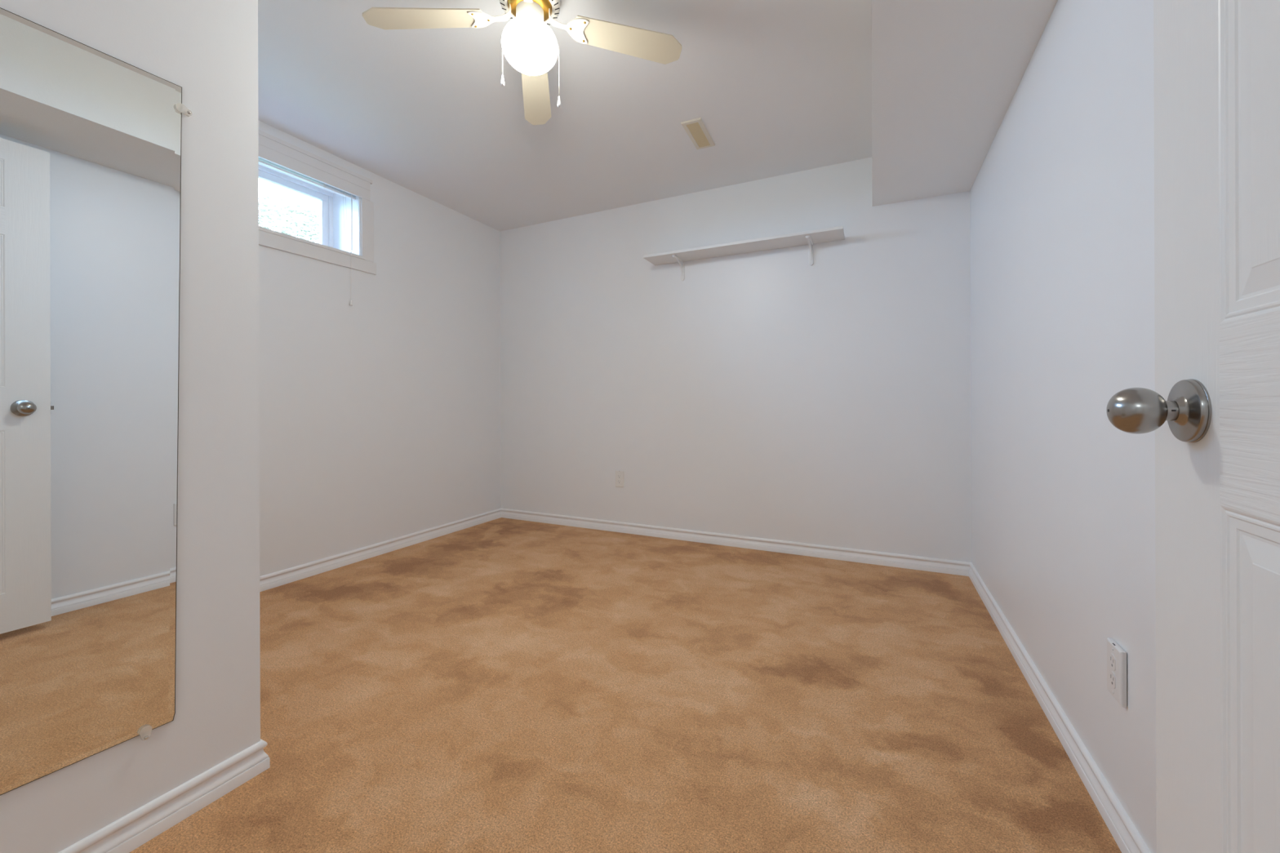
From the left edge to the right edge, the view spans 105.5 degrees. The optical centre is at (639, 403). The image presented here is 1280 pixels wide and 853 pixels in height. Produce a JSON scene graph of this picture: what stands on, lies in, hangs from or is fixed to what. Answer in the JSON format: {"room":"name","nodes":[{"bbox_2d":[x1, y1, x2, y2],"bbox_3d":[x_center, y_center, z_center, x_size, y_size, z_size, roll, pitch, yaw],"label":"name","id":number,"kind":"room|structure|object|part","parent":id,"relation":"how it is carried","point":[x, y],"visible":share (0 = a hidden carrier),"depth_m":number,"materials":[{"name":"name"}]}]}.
{"room":"empty basement bedroom","nodes":[
{"label":"empty basement bedroom","id":0,"kind":"room"},
{"bbox_2d":[0,0,260,852],"bbox_3d":[-2.395,-0.243,-0.066,1.381,2.403,3.615,0,0,26],"label":"wall","id":1,"kind":"structure","parent":0,"point":[208,49],"depth_m":1.16,"materials":[{"name":"paint"}]},
{"bbox_2d":[0,7,191,795],"bbox_3d":[-1.141,0.002,0.936,0.014,1.463,0.444,0,0,26],"label":"wall mirror","id":2,"kind":"object","parent":1,"relation":"attached to","point":[91,138],"visible":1,"depth_m":0.98,"materials":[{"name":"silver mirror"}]},
{"bbox_2d":[58,508,501,852],"bbox_3d":[-1.852,0.919,1.046,1.396,0.075,6.086,0,0,26],"label":"baseboard","id":3,"kind":"structure","parent":1,"relation":"attached to","point":[126,834],"depth_m":1.18,"materials":[{"name":"white wood"}]},
{"bbox_2d":[257,120,501,576],"bbox_3d":[-2.620,-0.243,1.411,0.300,2.403,6.086,0,0,26],"label":"wall","id":4,"kind":"structure","parent":0,"point":[380,414],"depth_m":3.10,"materials":[{"name":"paint"}]},
{"bbox_2d":[258,129,376,275],"bbox_3d":[-2.079,-1.100,2.528,0.318,0.582,1.319,0,0,26],"label":"window","id":5,"kind":"structure","parent":4,"relation":"in","point":[333,247],"depth_m":2.88,"materials":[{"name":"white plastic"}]},
{"bbox_3d":[-2.205,-1.113,2.579,0.030,0.385,1.079,0,0,26],"label":"sash","id":6,"kind":"part","parent":5,"relation":"part of","materials":[{"name":"white plastic"}]},
{"bbox_3d":[-2.203,-1.113,2.579,0.050,0.440,1.134,0,0,26],"label":"frame","id":7,"kind":"part","parent":5,"relation":"part of","materials":[{"name":"white plastic"}]},
{"bbox_2d":[258,157,355,305],"bbox_3d":[-1.962,-0.952,2.466,0.078,0.734,1.118,0,0,26],"label":"mini blind","id":8,"kind":"object","parent":5,"relation":"attached to","point":[261,161],"visible":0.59,"depth_m":2.77,"materials":[{"name":"white plastic"}]},
{"bbox_3d":[-1.986,-1.250,2.477,0.023,0.010,1.113,0,0,26],"label":"rail","id":9,"kind":"part","parent":8,"relation":"part of","materials":[{"name":"white plastic"}]},
{"bbox_3d":[-1.742,-0.954,2.894,0.044,0.684,0.016,0,0,5],"label":"lift cord","id":10,"kind":"part","parent":8,"relation":"part of","materials":[{"name":"white fabric"}]},
{"bbox_3d":[-1.951,-0.891,2.460,0.030,0.019,1.176,0,0,26],"label":"sill","id":11,"kind":"part","parent":5,"relation":"part of","materials":[{"name":"white"}]},
{"bbox_3d":[-1.951,-1.324,2.451,0.016,0.135,1.293,0,0,26],"label":"head casing","id":12,"kind":"part","parent":5,"relation":"part of","materials":[{"name":"white wood"}]},
{"bbox_3d":[-1.689,-1.070,3.005,0.018,0.375,0.086,0,0,26],"label":"casing","id":13,"kind":"part","parent":5,"relation":"part of","materials":[{"name":"white wood"}]},
{"bbox_2d":[257,0,871,231],"bbox_3d":[-1.021,-1.509,0.700,3.807,0.120,6.386,0,0,26],"label":"ceiling","id":14,"kind":"structure","parent":0,"point":[779,87],"depth_m":2.31,"materials":[{"name":"white paint"}]},
{"bbox_2d":[362,0,682,124],"bbox_3d":[-0.387,-1.255,1.715,0.806,0.391,0.806,0,0,36],"label":"ceiling fan","id":15,"kind":"object","parent":14,"relation":"hanging from","point":[529,44],"visible":1,"depth_m":1.71,"materials":[{"name":"white wood"}]},
{"bbox_3d":[-0.735,-1.317,1.663,0.389,0.025,0.119,-7,1,-9],"label":"blade panel","id":16,"kind":"part","parent":15,"relation":"part of","materials":[{"name":"beige wood"}]},
{"bbox_3d":[-0.461,-1.257,1.723,0.056,0.185,0.002,0,0,6],"label":"pull chain","id":17,"kind":"part","parent":15,"relation":"part of","materials":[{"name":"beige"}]},
{"bbox_3d":[-0.387,-1.258,1.715,0.195,0.152,0.195,0,0,26],"label":"lamp globe","id":18,"kind":"part","parent":15,"relation":"part of","materials":[{"name":"white glass"}]},
{"bbox_3d":[-0.440,-1.317,2.062,0.119,0.025,0.389,0,-7,-9],"label":"blade panel","id":19,"kind":"part","parent":15,"relation":"part of","materials":[{"name":"beige wood"}]},
{"bbox_3d":[-0.041,-1.319,1.768,0.389,0.025,0.119,7,-1,-9],"label":"blade panel","id":20,"kind":"part","parent":15,"relation":"part of","materials":[{"name":"beige wood"}]},
{"bbox_2d":[680,117,715,149],"bbox_3d":[0.316,-1.449,2.622,0.108,0.009,0.286,0,0,23],"label":"ceiling vent","id":21,"kind":"object","parent":14,"relation":"in","point":[696,130],"visible":1,"depth_m":2.60,"materials":[{"name":"beige metal"}]},
{"bbox_2d":[129,517,1121,852],"bbox_3d":[-0.948,1.013,0.569,3.477,0.120,6.206,0,0,26],"label":"floor","id":22,"kind":"structure","parent":0,"point":[501,685],"depth_m":1.49,"materials":[{"name":"beige carpet"}]},
{"bbox_2d":[500,156,971,562],"bbox_3d":[0.284,-0.252,3.478,3.757,2.403,0.150,0,0,26],"label":"wall","id":23,"kind":"structure","parent":0,"point":[771,394],"depth_m":3.17,"materials":[{"name":"paint"}]},
{"bbox_2d":[615,471,623,487],"bbox_3d":[-0.151,0.558,3.600,0.071,0.117,0.009,0,0,26],"label":"wall outlet","id":24,"kind":"object","parent":23,"relation":"attached to","point":[619,474],"visible":1,"depth_m":3.60,"materials":[{"name":"white plastic"}]},
{"bbox_2d":[501,508,970,576],"bbox_3d":[0.321,0.912,3.371,3.307,0.075,0.015,0,0,26],"label":"baseboard","id":25,"kind":"structure","parent":23,"relation":"attached to","point":[888,559],"depth_m":3.15,"materials":[{"name":"white wood"}]},
{"bbox_2d":[643,226,844,280],"bbox_3d":[0.629,-0.931,3.115,1.252,0.150,0.204,0,0,26],"label":"wall shelf","id":26,"kind":"object","parent":23,"relation":"attached to","point":[810,237],"visible":1,"depth_m":3.06,"materials":[{"name":"white wood"}]},
{"bbox_3d":[0.258,-0.980,3.306,0.029,0.015,0.178,0,0,26],"label":"shelf arm","id":27,"kind":"part","parent":26,"relation":"part of","materials":[{"name":"white metal"}]},
{"bbox_3d":[0.295,-0.921,3.383,0.029,0.132,0.010,0,0,26],"label":"wall leg","id":28,"kind":"part","parent":26,"relation":"part of","materials":[{"name":"white metal"}]},
{"bbox_3d":[1.024,-0.982,2.940,0.029,0.015,0.178,0,0,26],"label":"shelf arm","id":29,"kind":"part","parent":26,"relation":"part of","materials":[{"name":"white metal"}]},
{"bbox_3d":[1.061,-0.924,3.017,0.029,0.132,0.010,0,0,26],"label":"wall leg","id":30,"kind":"part","parent":26,"relation":"part of","materials":[{"name":"white metal"}]},
{"bbox_2d":[871,0,1057,206],"bbox_3d":[0.902,-1.309,1.332,0.484,0.292,3.186,0,0,26],"label":"ceiling","id":31,"kind":"structure","parent":0,"point":[946,74],"depth_m":1.76,"materials":[{"name":"white paint"}]},
{"bbox_2d":[970,0,1156,852],"bbox_3d":[1.192,-0.255,1.195,0.150,2.403,3.186,0,0,26],"label":"wall","id":32,"kind":"structure","parent":0,"point":[1062,194],"depth_m":1.29,"materials":[{"name":"paint"}]},
{"bbox_2d":[968,562,1151,852],"bbox_3d":[1.121,0.909,1.231,0.015,0.075,3.186,0,0,26],"label":"baseboard","id":33,"kind":"structure","parent":32,"relation":"attached to","point":[1126,837],"depth_m":1.30,"materials":[{"name":"white wood"}]},
{"bbox_2d":[1106,637,1126,707],"bbox_3d":[1.041,0.586,1.064,0.013,0.117,0.071,0,0,26],"label":"wall outlet","id":34,"kind":"object","parent":32,"relation":"attached to","point":[1116,655],"visible":1,"depth_m":1.05,"materials":[{"name":"white plastic"}]},
{"bbox_2d":[1109,671,1115,688],"bbox_3d":[1.037,0.606,1.066,0.003,0.034,0.026,0,0,26],"label":"receptacle","id":35,"kind":"object","parent":34,"relation":"attached to","point":[1112,673],"depth_m":1.07,"materials":[{"name":"grey plastic"}]},
{"bbox_2d":[1109,653,1115,671],"bbox_3d":[1.037,0.567,1.066,0.003,0.034,0.026,0,0,26],"label":"receptacle","id":36,"kind":"object","parent":34,"relation":"attached to","point":[1112,656],"depth_m":1.07,"materials":[{"name":"grey plastic"}]},
{"bbox_3d":[-0.185,-0.251,-1.519,0.292,2.403,2.900,0,0,26],"label":"wall","id":37,"kind":"structure","parent":0,"visible":0},
{"bbox_2d":[1106,0,1279,852],"bbox_3d":[0.466,-0.083,0.230,0.169,2.002,0.784,0,0,26],"label":"door","id":38,"kind":"structure","parent":37,"relation":"in","point":[1213,411],"depth_m":0.48,"materials":[{"name":"white wood"}]},
{"bbox_3d":[0.546,0.008,0.531,0.053,0.051,0.051,0,0,26],"label":"knob","id":39,"kind":"part","parent":38,"relation":"part of","materials":[{"name":"silver metal"}]},
{"label":"outside","id":40,"kind":"structure","parent":0,"visible":0},
{"bbox_3d":[-13.867,-0.639,9.404,26.868,0.170,45.000,0,0,26],"label":"ground","id":41,"kind":"structure","parent":40,"visible":0},
{"bbox_2d":[258,195,319,243],"bbox_3d":[-5.209,-1.906,7.596,3.288,2.355,3.484,0,0,26],"label":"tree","id":42,"kind":"object","parent":41,"relation":"on","point":[273,211],"visible":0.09,"depth_m":7.16,"materials":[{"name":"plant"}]}
]}

